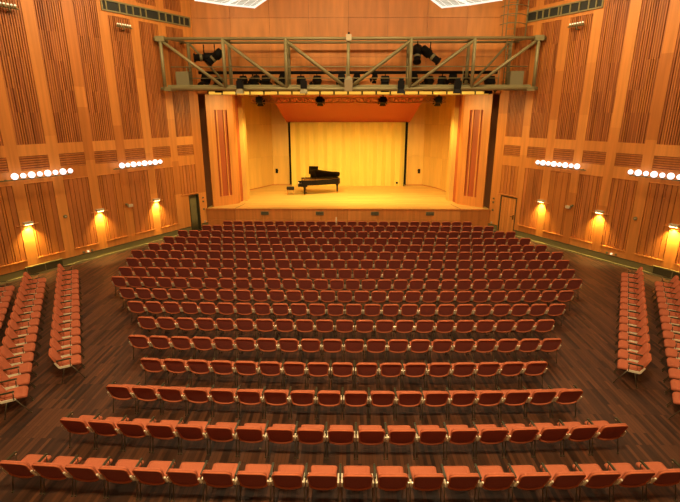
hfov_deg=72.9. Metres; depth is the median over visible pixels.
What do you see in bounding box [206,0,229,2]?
diffuser
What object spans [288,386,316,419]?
chair
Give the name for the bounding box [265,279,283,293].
chair
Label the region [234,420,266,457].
chair
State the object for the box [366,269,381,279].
chair
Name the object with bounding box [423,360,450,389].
chair
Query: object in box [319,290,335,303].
chair
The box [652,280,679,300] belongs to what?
chair
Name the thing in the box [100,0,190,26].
vent
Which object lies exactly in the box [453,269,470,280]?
chair
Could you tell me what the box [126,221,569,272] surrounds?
rows
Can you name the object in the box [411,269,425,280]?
chair
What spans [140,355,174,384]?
chair
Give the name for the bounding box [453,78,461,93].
lamp
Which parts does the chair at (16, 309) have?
backrest, seat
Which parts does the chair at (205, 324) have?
panel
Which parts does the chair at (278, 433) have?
backrest, panel, seat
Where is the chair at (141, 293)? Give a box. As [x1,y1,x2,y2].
[135,288,160,302]
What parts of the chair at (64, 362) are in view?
backrest, seat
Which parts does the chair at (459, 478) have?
armrest, seat, backrest, panel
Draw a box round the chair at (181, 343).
[170,335,199,358]
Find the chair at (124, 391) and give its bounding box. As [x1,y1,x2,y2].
[106,380,140,413]
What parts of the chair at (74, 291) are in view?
backrest, seat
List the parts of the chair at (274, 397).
backrest, panel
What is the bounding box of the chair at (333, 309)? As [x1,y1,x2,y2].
[326,304,343,318]
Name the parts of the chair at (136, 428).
panel, backrest, seat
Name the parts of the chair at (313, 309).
panel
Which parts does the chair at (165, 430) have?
backrest, panel, seat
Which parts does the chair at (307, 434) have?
panel, backrest, seat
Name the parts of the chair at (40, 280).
backrest, seat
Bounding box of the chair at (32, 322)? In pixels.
[10,312,43,337]
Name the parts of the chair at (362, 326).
panel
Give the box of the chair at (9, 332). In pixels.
[5,327,40,354]
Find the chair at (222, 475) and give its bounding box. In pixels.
[200,460,237,501]
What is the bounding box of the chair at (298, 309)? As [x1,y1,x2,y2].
[289,303,308,319]
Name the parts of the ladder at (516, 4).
rail, rail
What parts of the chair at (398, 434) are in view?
seat, backrest, panel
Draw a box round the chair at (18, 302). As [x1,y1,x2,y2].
[14,298,44,322]
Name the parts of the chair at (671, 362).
seat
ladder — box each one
[500,0,529,35]
[502,40,512,84]
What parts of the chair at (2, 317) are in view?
seat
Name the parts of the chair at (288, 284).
panel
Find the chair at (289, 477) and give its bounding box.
[269,462,306,501]
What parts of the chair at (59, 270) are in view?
backrest, seat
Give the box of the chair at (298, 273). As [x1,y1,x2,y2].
[293,269,308,282]
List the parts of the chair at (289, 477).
armrest, leg, backrest, panel, seat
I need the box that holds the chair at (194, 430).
[175,418,209,455]
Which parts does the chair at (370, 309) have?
panel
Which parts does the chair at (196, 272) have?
panel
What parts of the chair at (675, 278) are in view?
seat, backrest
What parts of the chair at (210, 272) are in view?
panel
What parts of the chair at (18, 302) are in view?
backrest, seat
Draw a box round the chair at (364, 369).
[354,360,377,389]
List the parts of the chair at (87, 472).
armrest, leg, panel, backrest, seat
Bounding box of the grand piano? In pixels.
[298,166,339,194]
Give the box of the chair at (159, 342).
[149,334,179,358]
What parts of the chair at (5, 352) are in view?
backrest, seat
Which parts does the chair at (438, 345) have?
panel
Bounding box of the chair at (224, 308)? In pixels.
[216,302,239,320]
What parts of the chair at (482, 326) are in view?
panel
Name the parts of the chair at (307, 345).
panel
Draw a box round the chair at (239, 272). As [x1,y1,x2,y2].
[234,268,251,278]
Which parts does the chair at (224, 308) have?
panel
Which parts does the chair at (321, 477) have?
armrest, backrest, panel, seat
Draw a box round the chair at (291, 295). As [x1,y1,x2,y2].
[285,290,302,304]
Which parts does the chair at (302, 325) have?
panel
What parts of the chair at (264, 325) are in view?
panel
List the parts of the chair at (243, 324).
panel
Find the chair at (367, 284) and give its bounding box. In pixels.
[360,279,375,290]
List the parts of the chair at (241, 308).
panel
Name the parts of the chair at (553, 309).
panel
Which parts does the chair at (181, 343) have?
panel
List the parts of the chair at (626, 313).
seat, backrest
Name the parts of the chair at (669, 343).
seat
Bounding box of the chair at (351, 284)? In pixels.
[344,279,359,290]
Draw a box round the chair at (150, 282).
[142,277,157,290]
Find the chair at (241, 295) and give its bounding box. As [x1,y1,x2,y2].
[234,290,254,305]
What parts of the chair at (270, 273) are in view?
panel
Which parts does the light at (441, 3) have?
ceiling luminaire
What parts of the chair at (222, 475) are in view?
armrest, backrest, panel, seat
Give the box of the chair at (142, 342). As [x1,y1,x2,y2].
[128,333,160,358]
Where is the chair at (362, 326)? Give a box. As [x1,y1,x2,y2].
[354,319,373,338]
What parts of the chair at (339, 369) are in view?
backrest, panel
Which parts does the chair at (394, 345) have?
panel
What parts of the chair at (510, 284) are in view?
panel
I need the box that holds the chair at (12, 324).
[7,319,41,345]
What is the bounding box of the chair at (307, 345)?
[299,337,321,361]
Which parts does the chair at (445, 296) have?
panel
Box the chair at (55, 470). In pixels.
[32,453,81,496]
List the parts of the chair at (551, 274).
panel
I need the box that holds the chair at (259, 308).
[253,303,271,319]
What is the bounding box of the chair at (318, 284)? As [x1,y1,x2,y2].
[313,279,328,290]
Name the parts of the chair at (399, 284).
panel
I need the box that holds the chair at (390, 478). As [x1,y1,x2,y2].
[373,464,409,501]
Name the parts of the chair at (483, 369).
panel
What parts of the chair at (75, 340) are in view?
backrest, seat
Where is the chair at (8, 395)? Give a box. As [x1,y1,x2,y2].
[0,378,33,419]
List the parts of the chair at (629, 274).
seat, backrest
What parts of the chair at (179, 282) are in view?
panel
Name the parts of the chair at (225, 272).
panel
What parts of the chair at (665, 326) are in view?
seat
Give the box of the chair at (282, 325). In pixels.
[274,318,295,339]
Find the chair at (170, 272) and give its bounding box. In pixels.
[161,267,176,277]
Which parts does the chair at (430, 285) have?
panel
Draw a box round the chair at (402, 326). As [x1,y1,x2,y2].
[393,319,413,339]
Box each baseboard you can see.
[0,222,207,284]
[488,223,679,280]
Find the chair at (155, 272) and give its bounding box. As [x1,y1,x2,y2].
[147,267,163,280]
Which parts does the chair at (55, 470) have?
armrest, leg, panel, backrest, seat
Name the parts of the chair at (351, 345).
panel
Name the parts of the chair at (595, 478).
armrest, leg, seat, backrest, panel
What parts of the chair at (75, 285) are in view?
backrest, seat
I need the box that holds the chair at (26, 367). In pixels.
[0,355,36,386]
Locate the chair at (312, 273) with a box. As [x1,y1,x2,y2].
[307,269,322,278]
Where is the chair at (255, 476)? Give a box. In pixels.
[235,461,272,501]
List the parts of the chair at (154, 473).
armrest, backrest, panel, seat, leg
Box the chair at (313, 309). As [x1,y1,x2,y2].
[307,303,326,318]
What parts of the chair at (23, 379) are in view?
backrest, armrest, seat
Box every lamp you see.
[197,74,210,84]
[213,76,223,92]
[236,79,244,93]
[239,74,247,84]
[245,74,256,84]
[254,74,261,84]
[255,95,264,105]
[261,74,272,91]
[274,72,284,84]
[296,74,307,91]
[300,78,307,93]
[309,74,321,84]
[316,95,324,105]
[336,74,344,84]
[352,74,359,84]
[370,74,377,82]
[378,95,386,105]
[380,74,389,91]
[397,78,404,93]
[411,74,418,84]
[419,75,433,84]
[433,95,442,105]
[436,74,446,84]
[446,74,456,84]
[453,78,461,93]
[461,74,469,84]
[483,76,496,93]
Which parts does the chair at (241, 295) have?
panel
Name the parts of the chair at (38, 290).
backrest, seat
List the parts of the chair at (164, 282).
panel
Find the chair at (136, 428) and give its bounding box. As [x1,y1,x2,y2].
[117,415,155,452]
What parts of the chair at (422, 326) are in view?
panel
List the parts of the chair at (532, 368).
panel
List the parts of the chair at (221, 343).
panel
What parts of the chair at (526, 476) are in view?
armrest, seat, backrest, panel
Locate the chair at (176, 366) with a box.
[163,356,196,384]
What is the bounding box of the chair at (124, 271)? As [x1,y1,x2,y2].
[118,267,139,277]
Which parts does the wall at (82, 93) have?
louvre panel, board panel, slatted panel, louvre panel, board panel, slatted panel, louvre panel, board panel, slatted panel, louvre panel, board panel, slatted panel, louvre panel, board panel, slatted panel, slatted panel, louvre panel, board panel, slatted panel, slatted panel, louvre panel, board panel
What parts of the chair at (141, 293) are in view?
panel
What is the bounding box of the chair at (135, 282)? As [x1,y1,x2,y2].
[126,276,150,290]
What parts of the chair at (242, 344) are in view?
panel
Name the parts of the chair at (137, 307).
panel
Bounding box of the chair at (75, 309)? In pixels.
[54,300,82,323]
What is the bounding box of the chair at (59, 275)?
[57,272,81,292]
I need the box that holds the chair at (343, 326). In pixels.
[334,319,353,338]
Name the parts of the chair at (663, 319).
seat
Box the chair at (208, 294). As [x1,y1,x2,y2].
[201,289,222,301]
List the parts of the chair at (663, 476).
armrest, seat, backrest, panel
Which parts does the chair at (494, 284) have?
panel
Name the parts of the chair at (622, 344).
seat, backrest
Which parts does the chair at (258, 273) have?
panel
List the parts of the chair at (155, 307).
panel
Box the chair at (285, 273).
[278,268,293,280]
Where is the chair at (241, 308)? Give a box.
[234,303,256,321]
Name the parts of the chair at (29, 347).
backrest, seat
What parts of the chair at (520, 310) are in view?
panel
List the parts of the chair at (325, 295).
panel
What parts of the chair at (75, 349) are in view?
backrest, seat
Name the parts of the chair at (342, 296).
panel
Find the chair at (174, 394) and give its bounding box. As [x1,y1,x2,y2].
[157,383,189,415]
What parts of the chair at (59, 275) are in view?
backrest, seat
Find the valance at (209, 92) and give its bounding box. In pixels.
[207,91,489,94]
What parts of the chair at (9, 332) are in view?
backrest, seat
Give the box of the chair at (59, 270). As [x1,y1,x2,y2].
[57,268,80,287]
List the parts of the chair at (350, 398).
backrest, panel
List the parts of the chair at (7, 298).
seat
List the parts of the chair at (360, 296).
panel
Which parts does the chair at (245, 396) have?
backrest, panel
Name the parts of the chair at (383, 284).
panel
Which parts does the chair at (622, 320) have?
seat, backrest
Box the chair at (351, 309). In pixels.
[344,304,362,319]
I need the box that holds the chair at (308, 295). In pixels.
[302,290,319,303]
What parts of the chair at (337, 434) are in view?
backrest, panel, seat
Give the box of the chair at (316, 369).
[306,360,330,388]
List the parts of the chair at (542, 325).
panel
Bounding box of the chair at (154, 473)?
[132,458,175,501]
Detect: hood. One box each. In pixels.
[236,89,244,93]
[300,89,307,93]
[397,88,404,93]
[453,88,461,93]
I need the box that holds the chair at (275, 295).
[268,290,287,305]
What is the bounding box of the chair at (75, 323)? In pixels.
[52,313,83,338]
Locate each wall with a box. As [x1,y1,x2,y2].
[0,0,207,274]
[190,0,508,94]
[244,95,273,189]
[270,95,425,185]
[422,95,452,191]
[446,94,499,208]
[488,0,679,271]
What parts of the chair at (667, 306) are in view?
seat, backrest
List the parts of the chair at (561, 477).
armrest, seat, backrest, panel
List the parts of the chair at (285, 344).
panel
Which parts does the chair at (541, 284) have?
panel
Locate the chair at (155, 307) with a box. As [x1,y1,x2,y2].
[145,301,171,316]
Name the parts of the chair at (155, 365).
panel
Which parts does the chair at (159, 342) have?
panel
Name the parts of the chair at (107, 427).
backrest, panel, seat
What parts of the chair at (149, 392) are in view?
panel, backrest, seat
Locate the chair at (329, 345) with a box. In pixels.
[321,337,342,361]
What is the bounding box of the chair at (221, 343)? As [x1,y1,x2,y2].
[213,336,240,360]
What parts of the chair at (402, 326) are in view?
panel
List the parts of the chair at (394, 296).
panel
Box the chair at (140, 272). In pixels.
[133,267,149,279]
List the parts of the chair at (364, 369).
panel, backrest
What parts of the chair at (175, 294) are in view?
panel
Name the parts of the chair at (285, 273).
panel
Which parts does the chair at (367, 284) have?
panel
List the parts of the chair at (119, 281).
panel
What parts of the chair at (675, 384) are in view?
seat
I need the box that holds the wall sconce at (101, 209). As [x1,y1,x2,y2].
[92,208,106,212]
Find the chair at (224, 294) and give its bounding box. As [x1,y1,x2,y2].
[218,289,238,302]
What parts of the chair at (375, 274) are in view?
panel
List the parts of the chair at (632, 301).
seat, backrest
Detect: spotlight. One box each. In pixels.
[193,44,212,61]
[206,44,221,65]
[413,41,422,64]
[421,42,440,64]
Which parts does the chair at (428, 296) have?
panel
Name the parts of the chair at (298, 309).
panel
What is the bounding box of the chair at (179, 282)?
[172,277,192,288]
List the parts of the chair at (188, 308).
panel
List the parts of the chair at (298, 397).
panel, backrest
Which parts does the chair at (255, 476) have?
armrest, backrest, panel, seat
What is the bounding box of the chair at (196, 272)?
[190,268,206,277]
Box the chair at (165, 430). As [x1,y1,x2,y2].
[146,416,183,454]
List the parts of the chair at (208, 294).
panel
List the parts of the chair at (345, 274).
panel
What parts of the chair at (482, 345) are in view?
panel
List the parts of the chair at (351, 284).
panel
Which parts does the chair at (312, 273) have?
panel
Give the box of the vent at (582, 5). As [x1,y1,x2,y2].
[527,0,603,22]
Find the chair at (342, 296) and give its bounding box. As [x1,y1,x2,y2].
[336,291,352,303]
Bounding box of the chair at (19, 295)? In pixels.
[16,292,45,315]
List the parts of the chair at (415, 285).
panel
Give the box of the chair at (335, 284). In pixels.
[328,279,344,290]
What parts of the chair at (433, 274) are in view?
panel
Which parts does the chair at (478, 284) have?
panel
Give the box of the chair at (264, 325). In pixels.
[254,318,277,337]
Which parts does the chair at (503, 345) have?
panel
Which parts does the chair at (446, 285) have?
panel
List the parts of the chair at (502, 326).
panel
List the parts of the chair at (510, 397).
seat, backrest, panel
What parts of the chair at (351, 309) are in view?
panel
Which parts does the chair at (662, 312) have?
seat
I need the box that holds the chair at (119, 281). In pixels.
[111,276,134,295]
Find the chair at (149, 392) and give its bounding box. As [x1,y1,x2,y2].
[132,382,164,414]
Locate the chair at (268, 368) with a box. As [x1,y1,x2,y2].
[257,359,285,388]
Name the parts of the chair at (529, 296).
panel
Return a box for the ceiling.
[271,95,425,121]
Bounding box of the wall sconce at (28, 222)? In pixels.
[16,221,37,226]
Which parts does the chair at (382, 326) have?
panel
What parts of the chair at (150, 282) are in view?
panel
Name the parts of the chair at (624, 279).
seat, backrest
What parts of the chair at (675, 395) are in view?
seat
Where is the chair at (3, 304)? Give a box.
[0,296,10,318]
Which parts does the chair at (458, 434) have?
seat, backrest, panel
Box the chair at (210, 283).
[203,278,222,288]
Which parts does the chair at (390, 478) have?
armrest, seat, backrest, panel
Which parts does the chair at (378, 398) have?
backrest, panel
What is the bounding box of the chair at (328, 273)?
[322,269,337,278]
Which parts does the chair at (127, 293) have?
panel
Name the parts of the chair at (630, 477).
armrest, seat, backrest, panel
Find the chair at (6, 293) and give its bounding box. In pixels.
[0,286,13,305]
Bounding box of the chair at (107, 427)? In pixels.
[88,413,128,451]
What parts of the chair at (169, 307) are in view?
panel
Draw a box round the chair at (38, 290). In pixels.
[20,281,47,302]
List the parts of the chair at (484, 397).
seat, backrest, panel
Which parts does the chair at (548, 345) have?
panel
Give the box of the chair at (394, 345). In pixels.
[385,338,408,362]
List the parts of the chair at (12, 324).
backrest, seat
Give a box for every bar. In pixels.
[0,2,18,12]
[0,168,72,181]
[113,160,161,169]
[116,23,132,30]
[536,160,585,170]
[567,21,584,29]
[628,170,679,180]
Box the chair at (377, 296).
[369,291,386,303]
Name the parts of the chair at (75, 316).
backrest, seat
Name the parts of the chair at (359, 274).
panel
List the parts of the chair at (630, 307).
seat, backrest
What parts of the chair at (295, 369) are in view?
panel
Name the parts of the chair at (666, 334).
seat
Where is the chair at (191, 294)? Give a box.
[184,289,206,301]
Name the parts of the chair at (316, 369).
panel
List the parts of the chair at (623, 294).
seat, backrest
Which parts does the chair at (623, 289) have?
seat, backrest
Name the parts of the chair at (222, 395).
panel, backrest, seat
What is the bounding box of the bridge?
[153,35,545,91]
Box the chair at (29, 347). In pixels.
[2,336,39,364]
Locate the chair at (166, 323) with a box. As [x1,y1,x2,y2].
[156,316,184,335]
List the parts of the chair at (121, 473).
armrest, leg, panel, backrest, seat, leg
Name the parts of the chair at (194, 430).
panel, backrest, seat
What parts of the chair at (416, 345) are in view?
panel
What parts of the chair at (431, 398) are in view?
backrest, panel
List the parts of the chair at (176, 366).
backrest, panel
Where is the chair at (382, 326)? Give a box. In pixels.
[373,319,393,335]
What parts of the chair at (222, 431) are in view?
panel, backrest, seat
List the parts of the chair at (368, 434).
seat, backrest, panel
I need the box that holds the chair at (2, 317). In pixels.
[0,314,7,331]
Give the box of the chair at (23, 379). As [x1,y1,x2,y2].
[0,366,35,404]
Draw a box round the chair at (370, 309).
[362,304,380,319]
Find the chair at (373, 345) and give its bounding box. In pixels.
[364,338,386,362]
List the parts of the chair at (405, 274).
panel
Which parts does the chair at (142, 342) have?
panel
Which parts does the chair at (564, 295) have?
panel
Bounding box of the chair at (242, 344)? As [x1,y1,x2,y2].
[234,336,260,361]
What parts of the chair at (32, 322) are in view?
backrest, seat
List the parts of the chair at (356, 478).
armrest, seat, panel, backrest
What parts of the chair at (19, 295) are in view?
backrest, seat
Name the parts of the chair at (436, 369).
backrest, panel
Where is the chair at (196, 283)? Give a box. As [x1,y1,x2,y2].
[187,278,207,288]
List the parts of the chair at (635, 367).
seat, backrest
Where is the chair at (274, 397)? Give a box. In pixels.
[262,386,292,418]
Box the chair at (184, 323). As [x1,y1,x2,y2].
[176,317,202,336]
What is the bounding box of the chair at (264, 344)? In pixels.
[256,337,278,361]
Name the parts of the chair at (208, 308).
panel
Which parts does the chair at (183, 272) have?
panel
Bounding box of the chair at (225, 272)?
[219,268,235,278]
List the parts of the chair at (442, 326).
panel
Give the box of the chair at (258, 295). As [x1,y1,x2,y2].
[251,290,271,304]
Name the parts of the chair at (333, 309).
panel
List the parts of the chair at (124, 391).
backrest, panel, seat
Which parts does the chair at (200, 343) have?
panel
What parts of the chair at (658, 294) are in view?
seat, backrest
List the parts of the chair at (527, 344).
panel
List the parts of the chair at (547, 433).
seat, panel, backrest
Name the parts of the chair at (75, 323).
backrest, seat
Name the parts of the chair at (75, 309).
backrest, seat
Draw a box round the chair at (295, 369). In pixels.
[281,359,307,388]
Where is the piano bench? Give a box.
[287,186,293,194]
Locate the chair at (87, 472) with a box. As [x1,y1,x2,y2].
[65,455,112,498]
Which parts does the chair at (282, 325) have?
panel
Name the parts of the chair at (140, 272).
panel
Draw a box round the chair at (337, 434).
[325,422,355,459]
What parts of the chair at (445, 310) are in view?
panel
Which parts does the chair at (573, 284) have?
panel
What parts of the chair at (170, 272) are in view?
panel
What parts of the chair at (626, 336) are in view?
seat, backrest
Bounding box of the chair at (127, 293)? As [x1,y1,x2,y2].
[119,287,144,307]
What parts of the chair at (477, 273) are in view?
panel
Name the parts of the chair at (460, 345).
panel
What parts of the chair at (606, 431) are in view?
seat, backrest, panel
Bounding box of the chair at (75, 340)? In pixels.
[50,329,84,356]
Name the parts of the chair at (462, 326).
panel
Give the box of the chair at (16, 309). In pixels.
[12,305,43,329]
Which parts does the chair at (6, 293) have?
seat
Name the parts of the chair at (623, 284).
seat, backrest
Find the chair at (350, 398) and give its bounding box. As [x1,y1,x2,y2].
[342,387,368,419]
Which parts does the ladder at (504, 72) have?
rail, rail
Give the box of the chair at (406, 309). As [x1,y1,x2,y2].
[398,304,417,322]
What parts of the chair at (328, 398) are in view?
panel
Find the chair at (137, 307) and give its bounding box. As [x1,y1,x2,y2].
[127,301,154,322]
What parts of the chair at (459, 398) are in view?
seat, panel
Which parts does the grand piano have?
iron frame, lid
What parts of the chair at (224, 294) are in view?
panel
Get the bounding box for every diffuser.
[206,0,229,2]
[230,0,261,5]
[435,0,464,5]
[466,0,487,2]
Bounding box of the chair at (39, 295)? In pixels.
[18,287,46,308]
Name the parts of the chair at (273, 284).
panel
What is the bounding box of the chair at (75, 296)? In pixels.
[55,288,81,309]
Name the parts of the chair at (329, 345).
panel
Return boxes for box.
[25,258,63,273]
[346,32,351,40]
[651,265,679,279]
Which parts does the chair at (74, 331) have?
backrest, seat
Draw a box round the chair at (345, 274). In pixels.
[337,269,351,279]
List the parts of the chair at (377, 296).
panel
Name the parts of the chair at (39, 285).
backrest, seat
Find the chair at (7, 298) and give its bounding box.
[0,291,12,311]
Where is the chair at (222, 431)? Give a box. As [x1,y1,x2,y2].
[205,419,238,456]
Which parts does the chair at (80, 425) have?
leg, panel, backrest, seat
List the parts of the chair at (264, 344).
panel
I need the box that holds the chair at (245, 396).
[235,385,267,418]
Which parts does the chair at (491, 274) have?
panel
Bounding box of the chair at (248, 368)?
[234,358,262,387]
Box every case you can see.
[175,71,191,84]
[344,76,352,90]
[506,71,523,84]
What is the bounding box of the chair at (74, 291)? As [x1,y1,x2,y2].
[55,282,81,299]
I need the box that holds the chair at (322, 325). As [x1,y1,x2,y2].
[314,319,334,338]
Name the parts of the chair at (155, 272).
panel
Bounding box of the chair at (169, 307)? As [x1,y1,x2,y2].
[162,301,188,316]
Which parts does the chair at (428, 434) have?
seat, backrest, panel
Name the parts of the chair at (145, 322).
panel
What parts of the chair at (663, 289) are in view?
seat, backrest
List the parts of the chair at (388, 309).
panel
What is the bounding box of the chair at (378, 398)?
[368,387,395,419]
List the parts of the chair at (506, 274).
panel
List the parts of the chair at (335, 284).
panel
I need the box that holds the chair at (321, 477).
[304,463,339,501]
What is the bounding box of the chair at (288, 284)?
[281,279,297,290]
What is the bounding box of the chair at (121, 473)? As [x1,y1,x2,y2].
[98,456,143,499]
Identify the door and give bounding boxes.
[189,194,201,229]
[275,156,288,183]
[407,156,420,183]
[497,195,516,232]
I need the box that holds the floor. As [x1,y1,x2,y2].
[0,228,679,501]
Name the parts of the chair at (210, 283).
panel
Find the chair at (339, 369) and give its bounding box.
[330,360,353,389]
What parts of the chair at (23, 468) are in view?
armrest, leg, backrest, panel, seat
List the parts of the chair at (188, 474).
armrest, panel, backrest, seat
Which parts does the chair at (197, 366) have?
panel, backrest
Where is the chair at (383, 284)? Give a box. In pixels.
[375,279,391,290]
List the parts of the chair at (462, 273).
panel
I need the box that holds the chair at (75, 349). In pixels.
[49,338,84,370]
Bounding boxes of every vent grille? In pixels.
[261,211,268,214]
[426,212,433,215]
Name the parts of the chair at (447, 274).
panel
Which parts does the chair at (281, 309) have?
panel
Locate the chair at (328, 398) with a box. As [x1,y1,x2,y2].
[315,387,341,419]
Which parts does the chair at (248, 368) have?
panel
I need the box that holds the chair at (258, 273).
[249,268,266,282]
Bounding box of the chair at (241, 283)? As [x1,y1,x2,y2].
[234,278,252,289]
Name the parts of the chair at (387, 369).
panel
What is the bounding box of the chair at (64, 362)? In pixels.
[48,348,84,382]
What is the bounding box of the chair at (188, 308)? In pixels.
[180,302,205,317]
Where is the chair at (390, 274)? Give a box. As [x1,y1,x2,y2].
[381,269,396,279]
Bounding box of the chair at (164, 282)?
[157,277,174,288]
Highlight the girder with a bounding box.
[251,97,445,102]
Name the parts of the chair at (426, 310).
panel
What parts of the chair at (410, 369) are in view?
panel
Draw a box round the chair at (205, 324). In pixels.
[195,317,221,336]
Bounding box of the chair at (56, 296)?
[54,293,82,316]
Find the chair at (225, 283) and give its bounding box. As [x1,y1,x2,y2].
[218,278,237,290]
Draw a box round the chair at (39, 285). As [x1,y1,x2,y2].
[21,276,48,297]
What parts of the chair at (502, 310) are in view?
panel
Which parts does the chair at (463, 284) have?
panel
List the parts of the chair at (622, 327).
seat, backrest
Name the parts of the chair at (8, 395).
backrest, armrest, seat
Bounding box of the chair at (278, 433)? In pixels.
[264,421,297,458]
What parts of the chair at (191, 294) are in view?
panel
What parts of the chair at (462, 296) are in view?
panel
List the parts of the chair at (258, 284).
panel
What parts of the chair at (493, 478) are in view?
armrest, seat, backrest, panel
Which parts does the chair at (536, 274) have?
panel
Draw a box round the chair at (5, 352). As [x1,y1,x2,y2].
[0,345,38,374]
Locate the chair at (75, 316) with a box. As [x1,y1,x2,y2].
[53,306,82,330]
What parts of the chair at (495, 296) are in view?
panel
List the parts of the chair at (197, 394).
panel, backrest, seat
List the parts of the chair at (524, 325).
panel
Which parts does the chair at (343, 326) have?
panel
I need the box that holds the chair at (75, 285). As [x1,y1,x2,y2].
[56,277,81,298]
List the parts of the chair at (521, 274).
panel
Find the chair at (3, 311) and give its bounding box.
[0,308,9,323]
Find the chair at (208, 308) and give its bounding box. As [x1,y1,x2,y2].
[198,302,222,317]
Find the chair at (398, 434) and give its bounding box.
[384,422,416,459]
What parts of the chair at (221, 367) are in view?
panel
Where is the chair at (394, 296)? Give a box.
[386,291,403,305]
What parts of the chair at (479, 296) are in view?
panel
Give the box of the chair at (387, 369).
[377,360,402,389]
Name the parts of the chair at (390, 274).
panel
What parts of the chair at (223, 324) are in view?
panel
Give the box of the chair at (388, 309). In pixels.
[380,304,399,319]
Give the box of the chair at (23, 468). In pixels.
[0,451,51,494]
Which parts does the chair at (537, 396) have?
seat, backrest, panel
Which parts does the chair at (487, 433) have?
seat, backrest, panel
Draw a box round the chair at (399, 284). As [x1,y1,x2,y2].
[391,279,407,293]
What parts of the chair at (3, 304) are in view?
seat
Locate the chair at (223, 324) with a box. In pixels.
[215,317,240,336]
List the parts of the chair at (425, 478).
armrest, seat, panel, backrest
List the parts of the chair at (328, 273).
panel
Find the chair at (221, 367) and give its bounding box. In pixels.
[210,358,240,386]
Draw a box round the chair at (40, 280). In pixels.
[23,272,48,291]
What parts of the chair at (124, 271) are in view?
panel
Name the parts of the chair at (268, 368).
panel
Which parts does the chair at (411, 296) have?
panel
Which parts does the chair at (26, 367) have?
backrest, seat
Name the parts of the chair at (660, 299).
seat, backrest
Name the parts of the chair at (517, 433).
seat, backrest, panel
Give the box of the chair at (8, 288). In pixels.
[0,281,14,299]
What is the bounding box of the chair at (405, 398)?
[394,387,422,419]
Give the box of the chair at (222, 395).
[209,385,242,417]
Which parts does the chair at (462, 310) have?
panel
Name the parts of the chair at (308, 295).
panel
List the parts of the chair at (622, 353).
seat, backrest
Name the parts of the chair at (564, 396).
seat, backrest, panel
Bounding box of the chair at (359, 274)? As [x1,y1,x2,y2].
[352,269,366,279]
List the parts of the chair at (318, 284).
panel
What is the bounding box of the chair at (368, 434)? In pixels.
[355,422,385,459]
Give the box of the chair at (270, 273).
[263,268,280,282]
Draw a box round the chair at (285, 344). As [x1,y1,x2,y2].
[277,337,300,362]
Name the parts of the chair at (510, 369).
backrest, panel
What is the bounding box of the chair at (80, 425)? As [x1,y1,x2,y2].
[60,412,102,449]
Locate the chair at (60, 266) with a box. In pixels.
[57,264,80,279]
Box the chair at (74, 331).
[51,321,83,347]
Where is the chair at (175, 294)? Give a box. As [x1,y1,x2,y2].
[168,288,190,301]
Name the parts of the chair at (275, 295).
panel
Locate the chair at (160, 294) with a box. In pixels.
[152,288,174,302]
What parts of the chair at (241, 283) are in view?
panel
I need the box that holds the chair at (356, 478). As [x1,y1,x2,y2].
[339,463,373,501]
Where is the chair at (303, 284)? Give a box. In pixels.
[297,279,313,289]
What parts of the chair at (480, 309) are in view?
panel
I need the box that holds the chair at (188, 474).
[166,459,205,501]
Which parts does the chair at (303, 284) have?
panel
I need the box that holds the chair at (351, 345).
[343,338,364,361]
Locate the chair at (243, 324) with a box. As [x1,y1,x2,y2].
[235,318,258,339]
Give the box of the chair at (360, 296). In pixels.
[353,291,369,303]
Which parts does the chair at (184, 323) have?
panel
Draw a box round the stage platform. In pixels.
[206,184,489,228]
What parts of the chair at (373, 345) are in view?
panel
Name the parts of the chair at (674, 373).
seat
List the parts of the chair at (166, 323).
panel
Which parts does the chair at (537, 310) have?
panel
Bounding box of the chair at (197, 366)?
[186,357,218,386]
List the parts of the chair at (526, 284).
panel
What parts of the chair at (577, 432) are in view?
seat, backrest, panel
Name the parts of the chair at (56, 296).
backrest, seat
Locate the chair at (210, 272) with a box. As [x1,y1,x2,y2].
[205,268,220,277]
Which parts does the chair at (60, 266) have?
backrest, seat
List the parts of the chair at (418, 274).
panel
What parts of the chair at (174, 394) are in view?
backrest, panel, seat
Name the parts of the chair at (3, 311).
seat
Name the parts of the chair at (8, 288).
seat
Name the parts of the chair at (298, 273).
panel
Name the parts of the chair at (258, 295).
panel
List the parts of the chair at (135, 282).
panel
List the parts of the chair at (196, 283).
panel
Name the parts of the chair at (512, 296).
panel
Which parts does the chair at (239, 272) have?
panel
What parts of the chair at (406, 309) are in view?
panel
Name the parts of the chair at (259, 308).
panel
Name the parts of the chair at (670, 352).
seat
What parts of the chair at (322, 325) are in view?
panel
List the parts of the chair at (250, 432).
backrest, panel, seat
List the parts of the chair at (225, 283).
panel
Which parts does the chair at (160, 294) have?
panel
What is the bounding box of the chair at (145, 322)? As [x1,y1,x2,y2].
[137,316,166,331]
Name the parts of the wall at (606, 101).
board panel, louvre panel, slatted panel, slatted panel, board panel, louvre panel, slatted panel, slatted panel, board panel, louvre panel, slatted panel, board panel, louvre panel, slatted panel, board panel, louvre panel, slatted panel, board panel, louvre panel, slatted panel, board panel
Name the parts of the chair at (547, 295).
panel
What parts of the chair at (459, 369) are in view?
panel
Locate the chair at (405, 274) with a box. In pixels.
[396,269,411,282]
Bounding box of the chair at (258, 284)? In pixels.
[250,278,268,291]
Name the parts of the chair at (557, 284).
panel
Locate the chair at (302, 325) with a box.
[294,319,315,338]
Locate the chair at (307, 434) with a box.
[295,421,326,458]
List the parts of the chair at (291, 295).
panel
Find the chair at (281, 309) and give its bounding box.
[271,303,289,321]
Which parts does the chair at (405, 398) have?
panel, backrest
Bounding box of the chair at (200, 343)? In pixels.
[191,335,219,358]
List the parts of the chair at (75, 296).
backrest, seat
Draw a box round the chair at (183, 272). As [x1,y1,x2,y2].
[176,267,192,277]
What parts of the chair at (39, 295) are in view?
backrest, seat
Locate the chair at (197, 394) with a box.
[183,384,217,416]

